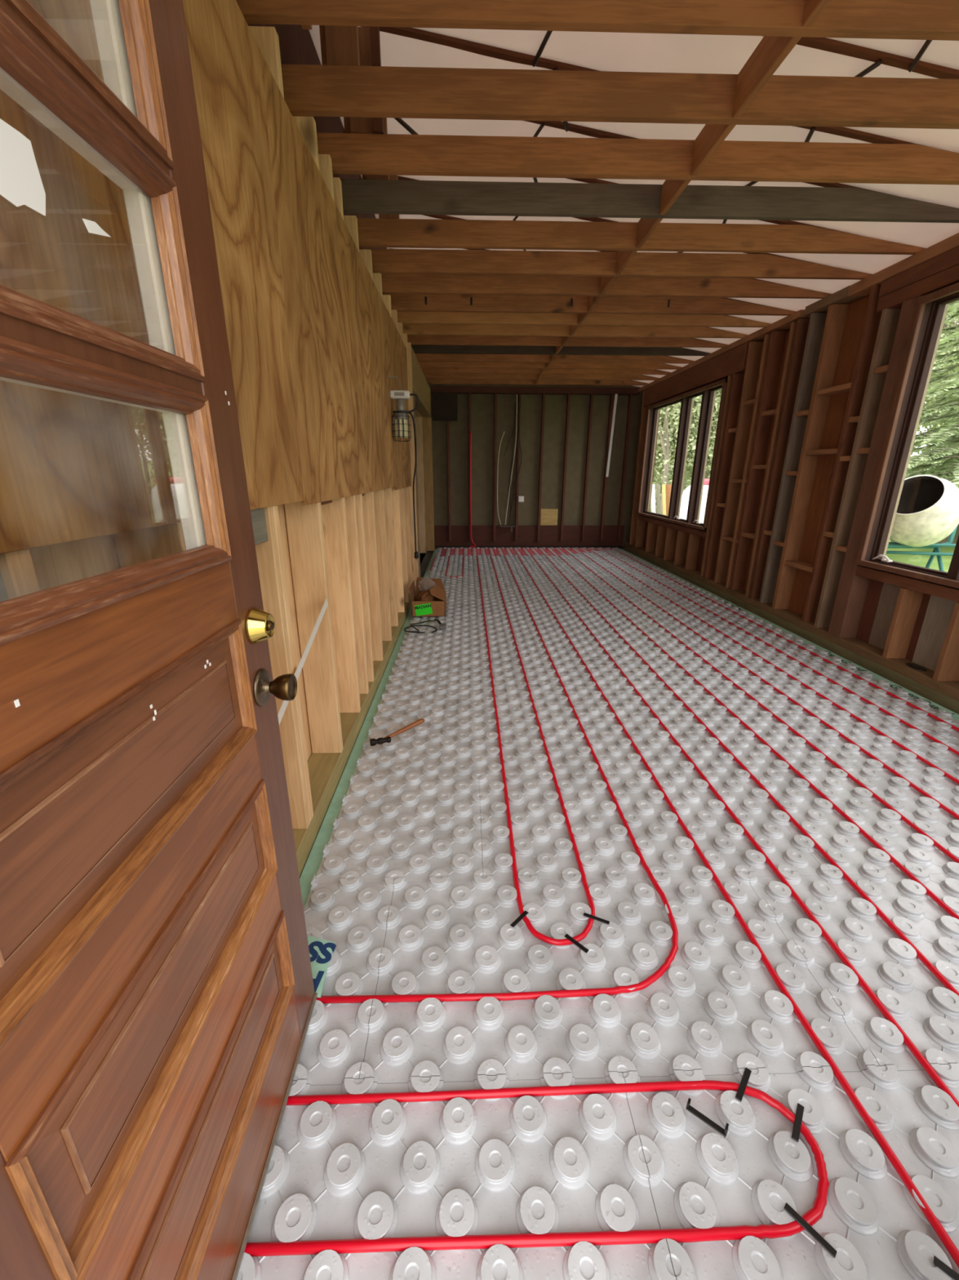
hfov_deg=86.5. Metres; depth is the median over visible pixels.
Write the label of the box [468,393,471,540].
stud
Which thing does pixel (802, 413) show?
wall block
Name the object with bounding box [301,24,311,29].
board
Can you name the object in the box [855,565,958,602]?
sill
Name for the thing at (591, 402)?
stud
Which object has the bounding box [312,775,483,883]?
panel
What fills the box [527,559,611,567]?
panel
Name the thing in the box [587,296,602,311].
block
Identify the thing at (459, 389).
board
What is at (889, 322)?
stud
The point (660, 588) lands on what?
panel
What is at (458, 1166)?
panel
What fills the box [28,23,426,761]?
wall
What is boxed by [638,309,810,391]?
plate
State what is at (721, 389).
tree
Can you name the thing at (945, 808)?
tube
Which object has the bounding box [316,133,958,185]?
joist
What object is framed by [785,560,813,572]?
wall block
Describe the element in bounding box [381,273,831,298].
joist
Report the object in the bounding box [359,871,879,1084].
panel
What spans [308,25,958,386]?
ceiling
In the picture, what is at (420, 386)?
header
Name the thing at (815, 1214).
tube
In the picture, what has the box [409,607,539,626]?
panel
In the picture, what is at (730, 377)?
stud
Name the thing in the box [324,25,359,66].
board
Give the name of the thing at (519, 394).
cable
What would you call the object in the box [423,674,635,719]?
panel
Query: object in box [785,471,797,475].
wall block
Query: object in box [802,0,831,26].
block
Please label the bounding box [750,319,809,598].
stud
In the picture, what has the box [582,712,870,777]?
panel
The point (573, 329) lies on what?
block
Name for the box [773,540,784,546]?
wall block
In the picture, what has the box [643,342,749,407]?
header
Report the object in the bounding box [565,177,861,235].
rafter
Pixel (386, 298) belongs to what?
stud
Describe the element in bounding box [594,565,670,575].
panel
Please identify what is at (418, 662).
panel
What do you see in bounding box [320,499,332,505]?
blocking
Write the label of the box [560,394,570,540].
stud
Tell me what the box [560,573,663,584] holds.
panel
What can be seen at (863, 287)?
plate
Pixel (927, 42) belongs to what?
strap
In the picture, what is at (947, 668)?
stud
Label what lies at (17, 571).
stud
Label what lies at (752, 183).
strap
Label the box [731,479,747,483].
wall block
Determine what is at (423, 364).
joist
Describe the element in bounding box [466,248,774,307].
rafter
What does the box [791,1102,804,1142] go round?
clip
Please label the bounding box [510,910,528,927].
clip
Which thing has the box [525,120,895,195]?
rafter
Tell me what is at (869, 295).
board
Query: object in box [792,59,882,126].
strap
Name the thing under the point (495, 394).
stud
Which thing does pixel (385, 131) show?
board
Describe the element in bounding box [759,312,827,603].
stud
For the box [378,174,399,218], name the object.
board
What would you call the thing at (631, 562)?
panel
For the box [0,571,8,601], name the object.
blocking
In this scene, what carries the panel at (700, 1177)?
on the foam underlay
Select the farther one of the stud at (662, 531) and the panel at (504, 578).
the stud at (662, 531)
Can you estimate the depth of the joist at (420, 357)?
6.59 m
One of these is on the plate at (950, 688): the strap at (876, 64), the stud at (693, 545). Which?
the stud at (693, 545)
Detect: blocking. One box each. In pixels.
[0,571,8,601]
[250,507,268,545]
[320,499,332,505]
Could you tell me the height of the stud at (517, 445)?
2.550 m
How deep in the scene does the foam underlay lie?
2.74 m
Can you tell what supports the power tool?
on the panel at (462, 637)
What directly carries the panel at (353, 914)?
on the foam underlay
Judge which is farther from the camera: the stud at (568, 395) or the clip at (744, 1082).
the stud at (568, 395)
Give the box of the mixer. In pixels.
[886,475,958,571]
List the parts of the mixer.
frame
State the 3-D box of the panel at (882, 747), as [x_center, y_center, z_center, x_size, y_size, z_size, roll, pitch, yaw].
[2.262,0.527,2.662,0.914,0.033,0.604,0,18,-1]
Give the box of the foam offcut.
[306,935,336,997]
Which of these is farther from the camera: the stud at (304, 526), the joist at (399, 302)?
the joist at (399, 302)
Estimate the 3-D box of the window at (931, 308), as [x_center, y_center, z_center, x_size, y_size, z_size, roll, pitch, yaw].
[2.919,-1.005,2.397,0.190,1.710,2.400,0,18,-1]
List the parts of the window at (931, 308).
crank handle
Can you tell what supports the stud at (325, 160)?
on the plate at (322, 767)
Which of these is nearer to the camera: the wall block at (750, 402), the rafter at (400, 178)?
the rafter at (400, 178)
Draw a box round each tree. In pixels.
[653,396,701,514]
[657,398,718,493]
[671,388,722,488]
[920,318,958,471]
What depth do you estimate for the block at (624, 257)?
3.52 m
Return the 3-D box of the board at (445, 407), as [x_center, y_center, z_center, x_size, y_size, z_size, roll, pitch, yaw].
[-0.585,-3.959,8.655,0.420,0.430,0.059,0,18,-1]
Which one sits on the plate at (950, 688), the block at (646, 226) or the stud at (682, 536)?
the stud at (682, 536)
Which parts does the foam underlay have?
heating panel, heating panel, heating panel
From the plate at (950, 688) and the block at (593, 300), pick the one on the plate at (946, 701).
the plate at (950, 688)
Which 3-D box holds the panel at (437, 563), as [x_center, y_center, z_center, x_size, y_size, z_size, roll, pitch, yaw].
[-0.581,-1.161,7.767,0.276,0.033,0.604,0,18,-1]
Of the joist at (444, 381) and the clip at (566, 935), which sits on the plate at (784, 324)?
the joist at (444, 381)
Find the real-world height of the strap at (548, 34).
0.038 m
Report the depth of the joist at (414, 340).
5.74 m
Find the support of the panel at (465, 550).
on the foam underlay
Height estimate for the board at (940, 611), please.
0.494 m
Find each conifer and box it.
[888,300,958,543]
[906,303,958,481]
[915,318,958,462]
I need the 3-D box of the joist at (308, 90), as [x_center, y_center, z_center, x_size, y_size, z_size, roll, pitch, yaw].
[1.107,-2.179,2.059,3.788,0.140,0.038,0,18,-1]
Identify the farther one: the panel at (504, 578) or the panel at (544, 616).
the panel at (504, 578)
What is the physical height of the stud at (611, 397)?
2.570 m
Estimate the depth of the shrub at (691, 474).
17.63 m
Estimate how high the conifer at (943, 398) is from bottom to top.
11.401 m
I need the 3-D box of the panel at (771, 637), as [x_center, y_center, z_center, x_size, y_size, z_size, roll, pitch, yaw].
[2.521,-0.041,4.393,0.309,0.033,0.604,0,18,-1]
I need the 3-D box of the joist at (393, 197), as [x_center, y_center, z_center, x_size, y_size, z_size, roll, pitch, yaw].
[1.088,-2.433,2.833,3.788,0.140,0.038,0,18,-1]
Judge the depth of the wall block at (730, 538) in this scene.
5.72 m
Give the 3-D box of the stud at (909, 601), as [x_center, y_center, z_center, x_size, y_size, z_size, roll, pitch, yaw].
[2.907,-0.111,3.498,0.140,0.495,0.038,0,18,-1]
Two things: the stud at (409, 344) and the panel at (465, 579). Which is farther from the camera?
the panel at (465, 579)
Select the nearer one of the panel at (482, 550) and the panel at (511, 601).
the panel at (511, 601)
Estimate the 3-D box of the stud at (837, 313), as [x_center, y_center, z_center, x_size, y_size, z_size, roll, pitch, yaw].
[2.877,-1.492,4.476,0.140,2.508,0.050,0,18,-1]
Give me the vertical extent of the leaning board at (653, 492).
1.386 m
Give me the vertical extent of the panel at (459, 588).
0.033 m
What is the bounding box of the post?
[422,417,434,551]
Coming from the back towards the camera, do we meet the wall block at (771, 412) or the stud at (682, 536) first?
the stud at (682, 536)
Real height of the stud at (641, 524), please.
2.255 m
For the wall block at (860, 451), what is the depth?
3.77 m
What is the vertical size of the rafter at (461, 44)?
0.611 m
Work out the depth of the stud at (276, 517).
1.72 m
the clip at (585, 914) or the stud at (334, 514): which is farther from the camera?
the stud at (334, 514)
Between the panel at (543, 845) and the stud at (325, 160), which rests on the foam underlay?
the panel at (543, 845)
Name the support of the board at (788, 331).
on the plate at (950, 688)
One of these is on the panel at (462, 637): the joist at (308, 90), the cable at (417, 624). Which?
the cable at (417, 624)
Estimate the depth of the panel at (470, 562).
7.77 m
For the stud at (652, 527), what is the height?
0.470 m
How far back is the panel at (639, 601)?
5.51 m
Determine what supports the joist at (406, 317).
on the plate at (784, 324)
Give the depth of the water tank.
10.06 m
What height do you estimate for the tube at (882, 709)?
0.016 m
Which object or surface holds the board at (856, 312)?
on the plate at (950, 688)
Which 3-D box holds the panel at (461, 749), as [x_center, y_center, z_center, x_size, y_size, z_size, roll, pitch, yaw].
[0.004,0.537,2.608,1.182,0.033,0.604,0,18,-1]
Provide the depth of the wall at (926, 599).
3.52 m
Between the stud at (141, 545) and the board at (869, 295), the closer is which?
the stud at (141, 545)
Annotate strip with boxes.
[277,598,328,724]
[605,394,617,476]
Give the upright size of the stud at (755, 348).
2.508 m
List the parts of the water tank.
lid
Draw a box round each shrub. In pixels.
[650,389,721,507]
[654,392,720,499]
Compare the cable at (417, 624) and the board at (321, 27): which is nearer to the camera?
the board at (321, 27)
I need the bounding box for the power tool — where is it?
[434,617,446,629]
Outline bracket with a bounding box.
[499,525,515,532]
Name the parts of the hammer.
handle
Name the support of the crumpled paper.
in the cardboard box at (437, 607)
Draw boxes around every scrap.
[540,508,558,525]
[906,662,927,671]
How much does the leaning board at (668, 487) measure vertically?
1.394 m
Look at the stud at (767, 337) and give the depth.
5.29 m
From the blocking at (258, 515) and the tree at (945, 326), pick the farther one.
the tree at (945, 326)
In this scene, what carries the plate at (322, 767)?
on the plate at (301, 863)
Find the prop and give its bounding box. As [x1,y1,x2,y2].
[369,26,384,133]
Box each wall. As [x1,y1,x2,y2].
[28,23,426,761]
[428,383,643,550]
[643,296,931,661]
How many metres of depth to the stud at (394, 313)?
4.95 m
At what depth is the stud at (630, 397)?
9.07 m
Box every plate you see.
[293,579,417,862]
[297,600,412,877]
[435,546,624,549]
[624,542,958,700]
[624,546,958,714]
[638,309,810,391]
[804,285,864,315]
[848,232,958,296]
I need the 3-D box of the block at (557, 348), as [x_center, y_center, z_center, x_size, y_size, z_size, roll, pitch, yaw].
[0.936,-3.460,5.953,0.030,0.138,0.396,0,18,-1]
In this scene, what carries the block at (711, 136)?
attached to the joist at (308, 90)
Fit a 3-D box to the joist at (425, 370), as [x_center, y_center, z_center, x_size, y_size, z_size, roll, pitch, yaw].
[0.973,-3.925,7.367,3.788,0.140,0.038,0,18,-1]
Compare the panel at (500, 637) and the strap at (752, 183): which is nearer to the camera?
the strap at (752, 183)
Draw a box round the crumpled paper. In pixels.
[417,590,435,601]
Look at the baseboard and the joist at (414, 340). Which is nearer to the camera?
the joist at (414, 340)
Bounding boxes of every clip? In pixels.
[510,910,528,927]
[564,933,589,953]
[583,912,609,924]
[685,1097,728,1137]
[735,1066,751,1102]
[784,1202,837,1257]
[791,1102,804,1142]
[933,1255,958,1279]
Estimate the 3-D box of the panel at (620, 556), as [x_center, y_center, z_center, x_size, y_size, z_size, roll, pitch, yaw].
[1.965,-1.361,8.402,1.216,0.033,0.604,0,18,-1]
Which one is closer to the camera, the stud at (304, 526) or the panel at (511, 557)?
the stud at (304, 526)
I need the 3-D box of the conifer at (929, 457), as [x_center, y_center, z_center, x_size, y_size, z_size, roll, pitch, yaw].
[9.444,-6.154,8.602,5.913,9.914,5.820,-8,20,-24]
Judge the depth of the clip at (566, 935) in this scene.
1.49 m
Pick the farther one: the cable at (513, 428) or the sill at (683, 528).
the cable at (513, 428)
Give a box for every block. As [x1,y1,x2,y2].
[546,362,551,368]
[550,355,556,361]
[555,346,563,354]
[561,336,570,345]
[569,325,579,335]
[577,313,588,324]
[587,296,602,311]
[600,276,617,294]
[615,250,636,274]
[635,217,662,248]
[659,179,690,214]
[691,124,736,175]
[716,502,725,506]
[722,535,738,542]
[728,427,737,432]
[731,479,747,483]
[733,35,801,118]
[741,533,755,538]
[743,399,755,405]
[752,464,767,469]
[761,408,776,416]
[764,529,772,535]
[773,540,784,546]
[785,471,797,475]
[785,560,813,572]
[795,409,808,416]
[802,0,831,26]
[805,448,838,454]
[817,382,851,395]
[823,531,834,537]
[835,545,848,552]
[840,455,851,461]
[848,415,859,422]
[857,447,870,453]
[874,364,888,373]
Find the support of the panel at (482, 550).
on the foam underlay
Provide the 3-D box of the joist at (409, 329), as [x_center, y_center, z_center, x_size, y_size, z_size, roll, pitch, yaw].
[1.024,-3.256,5.335,3.788,0.140,0.038,0,18,-1]
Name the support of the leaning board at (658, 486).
on the lawn
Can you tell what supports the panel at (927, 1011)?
on the foam underlay
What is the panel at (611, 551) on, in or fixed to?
on the foam underlay
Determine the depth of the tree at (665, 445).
13.93 m
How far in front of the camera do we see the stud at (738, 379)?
5.87 m
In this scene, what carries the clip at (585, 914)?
on the panel at (717, 1009)
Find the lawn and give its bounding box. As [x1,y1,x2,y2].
[649,461,955,572]
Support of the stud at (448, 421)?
attached to the wall at (482, 406)
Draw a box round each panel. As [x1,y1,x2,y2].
[235,1071,676,1279]
[293,877,394,1085]
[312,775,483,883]
[351,714,610,781]
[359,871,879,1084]
[374,675,430,719]
[389,645,519,678]
[400,624,473,648]
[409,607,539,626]
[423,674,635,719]
[426,573,471,585]
[428,565,515,575]
[431,559,451,567]
[434,553,488,560]
[435,548,470,554]
[445,582,551,595]
[446,594,502,609]
[449,559,532,567]
[470,548,539,554]
[471,573,566,584]
[472,624,625,648]
[479,773,831,880]
[488,553,564,560]
[498,594,619,609]
[511,565,603,575]
[511,645,694,677]
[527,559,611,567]
[532,607,671,626]
[537,548,609,555]
[544,582,657,595]
[560,553,639,560]
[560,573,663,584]
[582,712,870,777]
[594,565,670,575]
[603,548,627,555]
[604,559,652,567]
[605,593,736,608]
[606,623,773,648]
[608,673,842,717]
[622,1062,958,1279]
[640,582,710,595]
[648,573,688,584]
[649,607,769,626]
[663,644,868,676]
[737,623,812,647]
[742,770,958,875]
[746,868,958,1071]
[782,672,946,715]
[792,711,958,775]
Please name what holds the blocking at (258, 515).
attached to the stud at (141, 545)
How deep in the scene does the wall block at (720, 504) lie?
5.88 m
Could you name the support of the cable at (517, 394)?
hanging from the board at (459, 389)
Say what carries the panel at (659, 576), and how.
on the foam underlay
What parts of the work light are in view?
handle, lamp cord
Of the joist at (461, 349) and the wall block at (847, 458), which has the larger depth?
the joist at (461, 349)
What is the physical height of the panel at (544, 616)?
0.033 m
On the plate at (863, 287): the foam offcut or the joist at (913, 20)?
the joist at (913, 20)
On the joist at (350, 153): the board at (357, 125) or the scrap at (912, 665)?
the board at (357, 125)
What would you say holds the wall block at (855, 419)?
attached to the stud at (872, 322)
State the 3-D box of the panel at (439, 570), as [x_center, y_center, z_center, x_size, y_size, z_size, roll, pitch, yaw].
[-0.113,-0.974,7.203,1.182,0.033,0.604,0,18,-1]
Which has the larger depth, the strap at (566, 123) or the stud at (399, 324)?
the stud at (399, 324)
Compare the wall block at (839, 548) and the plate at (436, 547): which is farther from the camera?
the plate at (436, 547)
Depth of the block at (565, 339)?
5.59 m
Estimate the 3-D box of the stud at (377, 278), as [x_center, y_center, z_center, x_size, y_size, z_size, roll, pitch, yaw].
[-0.760,-1.339,3.963,0.137,2.566,0.038,0,18,-1]
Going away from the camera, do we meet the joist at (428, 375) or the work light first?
the work light
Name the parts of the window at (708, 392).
sash, sash, sash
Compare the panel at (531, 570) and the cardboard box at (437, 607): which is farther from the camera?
the panel at (531, 570)
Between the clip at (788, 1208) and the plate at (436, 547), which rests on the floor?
the plate at (436, 547)
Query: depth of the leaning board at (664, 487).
11.19 m
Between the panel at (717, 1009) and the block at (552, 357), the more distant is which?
the block at (552, 357)
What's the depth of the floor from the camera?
8.33 m
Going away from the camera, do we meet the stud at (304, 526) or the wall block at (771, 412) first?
the stud at (304, 526)
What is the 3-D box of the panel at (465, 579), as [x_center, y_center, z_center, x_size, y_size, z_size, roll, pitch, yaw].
[-0.401,-0.784,6.622,0.578,0.033,0.604,0,18,-1]
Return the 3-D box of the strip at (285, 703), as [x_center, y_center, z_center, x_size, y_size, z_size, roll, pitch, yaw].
[-0.608,0.273,1.501,0.002,0.460,1.479,-1,18,-2]
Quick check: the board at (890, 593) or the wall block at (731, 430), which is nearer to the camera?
the board at (890, 593)
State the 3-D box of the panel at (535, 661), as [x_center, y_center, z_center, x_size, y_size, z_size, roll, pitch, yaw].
[0.868,0.156,3.778,1.208,0.033,0.604,0,18,-1]
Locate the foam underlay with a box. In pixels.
[299,548,958,908]
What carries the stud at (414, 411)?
on the floor
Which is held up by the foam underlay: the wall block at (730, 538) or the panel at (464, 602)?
the panel at (464, 602)
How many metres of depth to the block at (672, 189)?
2.69 m
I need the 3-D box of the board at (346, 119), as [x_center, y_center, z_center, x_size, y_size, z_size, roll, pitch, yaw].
[-0.633,-2.619,2.466,0.035,0.428,0.140,0,18,-1]
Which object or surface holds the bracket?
attached to the stud at (517, 445)
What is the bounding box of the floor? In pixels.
[420,551,434,577]
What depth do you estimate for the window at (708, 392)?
6.92 m
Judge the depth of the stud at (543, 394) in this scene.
9.02 m
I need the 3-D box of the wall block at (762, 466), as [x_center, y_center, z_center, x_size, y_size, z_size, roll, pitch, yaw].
[2.864,-1.729,5.096,0.134,0.038,0.260,0,18,-1]
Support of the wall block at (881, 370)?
attached to the stud at (852, 590)
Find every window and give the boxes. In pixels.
[636,378,728,530]
[854,282,958,588]
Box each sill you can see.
[638,515,706,537]
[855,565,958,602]
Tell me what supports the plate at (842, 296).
on the stud at (817, 320)
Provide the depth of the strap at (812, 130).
2.50 m
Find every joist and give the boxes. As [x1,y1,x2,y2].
[235,0,958,40]
[280,63,958,128]
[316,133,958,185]
[340,178,958,222]
[356,217,926,254]
[362,248,872,279]
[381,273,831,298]
[382,293,796,315]
[397,311,771,327]
[402,324,748,337]
[407,334,728,347]
[411,345,710,355]
[414,353,694,364]
[418,361,681,369]
[421,367,671,374]
[423,373,659,380]
[426,378,648,385]
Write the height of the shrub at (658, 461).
6.937 m
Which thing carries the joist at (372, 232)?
on the plate at (863, 287)
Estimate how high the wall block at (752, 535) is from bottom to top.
0.038 m
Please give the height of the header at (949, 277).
0.091 m
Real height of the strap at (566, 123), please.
0.042 m
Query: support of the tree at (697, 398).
on the lawn
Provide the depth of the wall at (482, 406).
9.07 m
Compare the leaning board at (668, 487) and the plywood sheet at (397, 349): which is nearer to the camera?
the plywood sheet at (397, 349)
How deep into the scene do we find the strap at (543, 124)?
2.79 m
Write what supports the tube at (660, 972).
on the panel at (543, 845)
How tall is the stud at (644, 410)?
2.508 m
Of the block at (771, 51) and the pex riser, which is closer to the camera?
the block at (771, 51)
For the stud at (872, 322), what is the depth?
3.98 m
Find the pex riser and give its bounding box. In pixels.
[469,431,475,547]
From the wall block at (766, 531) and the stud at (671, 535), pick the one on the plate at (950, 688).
the stud at (671, 535)
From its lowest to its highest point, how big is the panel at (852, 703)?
0.033 m
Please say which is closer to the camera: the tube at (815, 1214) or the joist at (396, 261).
the tube at (815, 1214)
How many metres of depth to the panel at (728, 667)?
3.78 m
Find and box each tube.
[240,1080,830,1257]
[315,555,678,1004]
[440,551,958,819]
[440,553,958,1267]
[441,548,958,755]
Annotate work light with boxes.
[387,375,419,551]
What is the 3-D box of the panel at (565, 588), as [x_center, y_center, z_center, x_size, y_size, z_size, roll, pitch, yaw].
[1.415,-0.603,6.090,1.208,0.033,0.604,0,18,-1]
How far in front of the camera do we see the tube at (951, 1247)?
1.73 m
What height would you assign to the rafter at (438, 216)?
0.612 m
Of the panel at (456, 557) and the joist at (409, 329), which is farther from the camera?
the panel at (456, 557)
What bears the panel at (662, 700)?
on the foam underlay
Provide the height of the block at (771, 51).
0.138 m
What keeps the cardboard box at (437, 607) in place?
on the panel at (464, 617)
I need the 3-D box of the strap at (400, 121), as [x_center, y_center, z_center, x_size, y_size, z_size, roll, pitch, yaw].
[-0.362,-2.542,2.524,0.270,0.204,0.020,0,18,-1]
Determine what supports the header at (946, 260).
attached to the wall at (926, 599)
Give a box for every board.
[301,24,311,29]
[319,25,326,65]
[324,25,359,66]
[343,116,350,133]
[349,26,375,133]
[365,117,389,179]
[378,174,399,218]
[431,386,639,395]
[432,392,457,420]
[651,484,655,512]
[656,484,661,514]
[662,484,666,515]
[665,484,671,515]
[725,342,764,582]
[743,329,790,591]
[788,295,869,615]
[803,294,870,613]
[856,578,884,643]
[868,582,902,649]
[912,595,958,671]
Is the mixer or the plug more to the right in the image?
the mixer
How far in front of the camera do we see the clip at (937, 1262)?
0.88 m
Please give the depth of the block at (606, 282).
3.95 m
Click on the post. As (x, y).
(427, 421)
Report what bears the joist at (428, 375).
on the plate at (784, 324)
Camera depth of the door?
0.64 m
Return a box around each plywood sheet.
[0,0,304,553]
[259,49,395,505]
[386,309,411,489]
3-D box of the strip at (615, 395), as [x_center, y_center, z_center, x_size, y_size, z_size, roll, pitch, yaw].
[2.300,-3.578,8.859,0.098,1.420,0.024,0,18,-1]
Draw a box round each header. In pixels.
[411,346,431,417]
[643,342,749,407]
[875,264,958,312]
[879,246,958,297]
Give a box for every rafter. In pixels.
[360,26,932,147]
[397,175,828,266]
[422,214,804,288]
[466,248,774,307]
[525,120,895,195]
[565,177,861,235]
[762,35,958,79]
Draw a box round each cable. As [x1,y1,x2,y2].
[404,624,437,633]
[410,619,435,633]
[497,431,504,524]
[503,427,514,456]
[505,394,517,524]
[508,394,521,524]
[510,403,515,524]
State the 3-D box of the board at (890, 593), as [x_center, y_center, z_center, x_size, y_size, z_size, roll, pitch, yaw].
[2.966,-0.165,3.659,0.016,0.494,0.290,0,18,-1]
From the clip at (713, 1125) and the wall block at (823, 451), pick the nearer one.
the clip at (713, 1125)
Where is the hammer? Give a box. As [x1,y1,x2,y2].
[369,718,424,746]
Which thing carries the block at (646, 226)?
attached to the joist at (372, 232)
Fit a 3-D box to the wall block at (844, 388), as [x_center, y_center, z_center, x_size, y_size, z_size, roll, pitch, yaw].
[2.889,-2.001,4.067,0.131,0.038,0.395,0,18,-1]
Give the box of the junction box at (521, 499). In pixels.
[518,496,524,502]
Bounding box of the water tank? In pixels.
[679,478,710,523]
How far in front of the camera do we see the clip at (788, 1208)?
0.93 m
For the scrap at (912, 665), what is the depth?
3.38 m
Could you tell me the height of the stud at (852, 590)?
2.315 m
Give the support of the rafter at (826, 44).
attached to the ceiling
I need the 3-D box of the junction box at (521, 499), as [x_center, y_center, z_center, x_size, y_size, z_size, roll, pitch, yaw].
[0.750,-2.541,9.190,0.098,0.100,0.054,0,18,-1]
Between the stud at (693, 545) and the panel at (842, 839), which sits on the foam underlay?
the panel at (842, 839)
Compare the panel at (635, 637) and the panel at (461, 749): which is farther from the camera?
the panel at (635, 637)
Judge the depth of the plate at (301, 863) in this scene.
2.38 m
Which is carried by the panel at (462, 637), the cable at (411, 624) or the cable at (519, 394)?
the cable at (411, 624)
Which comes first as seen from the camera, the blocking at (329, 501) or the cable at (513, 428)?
the blocking at (329, 501)
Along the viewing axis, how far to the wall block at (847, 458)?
3.93 m
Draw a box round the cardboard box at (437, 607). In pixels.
[409,577,446,616]
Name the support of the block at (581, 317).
attached to the joist at (406, 317)
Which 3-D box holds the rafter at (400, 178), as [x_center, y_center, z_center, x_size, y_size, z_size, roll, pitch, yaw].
[1.050,-2.966,3.646,3.700,0.612,0.036,0,18,-1]
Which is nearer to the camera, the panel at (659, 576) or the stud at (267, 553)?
the stud at (267, 553)
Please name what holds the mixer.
on the lawn
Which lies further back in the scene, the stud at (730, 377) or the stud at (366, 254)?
the stud at (730, 377)
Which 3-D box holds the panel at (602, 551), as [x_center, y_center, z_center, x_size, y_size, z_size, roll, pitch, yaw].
[1.645,-1.549,8.969,1.208,0.033,0.604,0,18,-1]
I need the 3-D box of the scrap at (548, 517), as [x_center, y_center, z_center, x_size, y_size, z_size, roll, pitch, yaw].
[1.276,-2.249,9.342,0.313,0.295,0.017,0,18,-1]
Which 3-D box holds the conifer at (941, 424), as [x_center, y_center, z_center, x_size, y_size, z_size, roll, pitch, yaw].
[17.380,-8.476,17.255,5.911,6.937,6.484,7,19,19]
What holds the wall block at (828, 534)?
attached to the wall at (926, 599)
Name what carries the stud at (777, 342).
on the plate at (950, 688)
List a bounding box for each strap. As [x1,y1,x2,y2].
[393,117,418,134]
[531,31,552,66]
[533,122,545,137]
[553,67,568,132]
[744,181,758,186]
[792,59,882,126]
[804,127,815,142]
[907,40,933,72]
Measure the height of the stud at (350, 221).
2.566 m
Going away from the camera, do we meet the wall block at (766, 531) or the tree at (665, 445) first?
the wall block at (766, 531)
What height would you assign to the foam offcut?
0.005 m
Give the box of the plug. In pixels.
[414,551,418,559]
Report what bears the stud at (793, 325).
on the plate at (950, 688)
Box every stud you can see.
[0,548,39,599]
[113,522,185,568]
[248,26,342,753]
[255,506,310,829]
[272,505,313,821]
[292,115,360,712]
[318,154,368,693]
[333,177,373,681]
[343,215,383,661]
[359,248,391,640]
[373,272,398,626]
[382,294,404,612]
[391,310,408,602]
[397,322,412,593]
[403,333,416,586]
[407,342,418,579]
[413,391,420,577]
[447,420,451,540]
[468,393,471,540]
[493,393,497,540]
[515,393,520,540]
[537,393,545,540]
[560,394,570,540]
[581,394,593,541]
[600,394,613,542]
[617,394,632,542]
[629,390,648,544]
[634,404,651,546]
[644,522,657,551]
[654,524,666,555]
[663,527,677,559]
[673,530,688,564]
[684,533,700,569]
[700,375,733,576]
[704,373,744,577]
[714,341,764,582]
[725,333,771,587]
[730,331,786,590]
[745,321,797,596]
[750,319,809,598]
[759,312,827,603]
[772,303,848,608]
[802,284,882,622]
[813,308,901,627]
[827,295,923,637]
[882,587,924,658]
[933,602,958,680]
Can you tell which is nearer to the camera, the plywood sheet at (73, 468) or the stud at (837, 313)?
the plywood sheet at (73, 468)
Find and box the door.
[0,0,317,1279]
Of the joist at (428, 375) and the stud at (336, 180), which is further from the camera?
the joist at (428, 375)
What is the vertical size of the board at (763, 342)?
2.504 m
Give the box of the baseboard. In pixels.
[435,525,624,546]
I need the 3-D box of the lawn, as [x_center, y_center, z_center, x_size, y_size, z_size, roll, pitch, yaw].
[32.558,-7.203,22.150,60.000,3.338,95.000,0,18,-1]
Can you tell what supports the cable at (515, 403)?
attached to the bracket
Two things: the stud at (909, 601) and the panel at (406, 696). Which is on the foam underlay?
the panel at (406, 696)
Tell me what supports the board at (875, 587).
on the plate at (950, 688)
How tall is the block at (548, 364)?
0.138 m
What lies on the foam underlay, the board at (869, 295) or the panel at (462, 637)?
the panel at (462, 637)
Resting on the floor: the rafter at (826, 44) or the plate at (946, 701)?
the plate at (946, 701)
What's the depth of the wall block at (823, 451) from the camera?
4.21 m
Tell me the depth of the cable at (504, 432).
9.04 m
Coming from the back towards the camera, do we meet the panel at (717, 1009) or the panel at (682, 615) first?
the panel at (682, 615)
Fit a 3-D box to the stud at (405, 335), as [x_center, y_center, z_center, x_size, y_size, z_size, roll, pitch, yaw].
[-0.800,-1.849,5.511,0.137,2.566,0.038,0,18,-1]
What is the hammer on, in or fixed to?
on the panel at (461, 749)
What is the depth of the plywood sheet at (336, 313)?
2.10 m

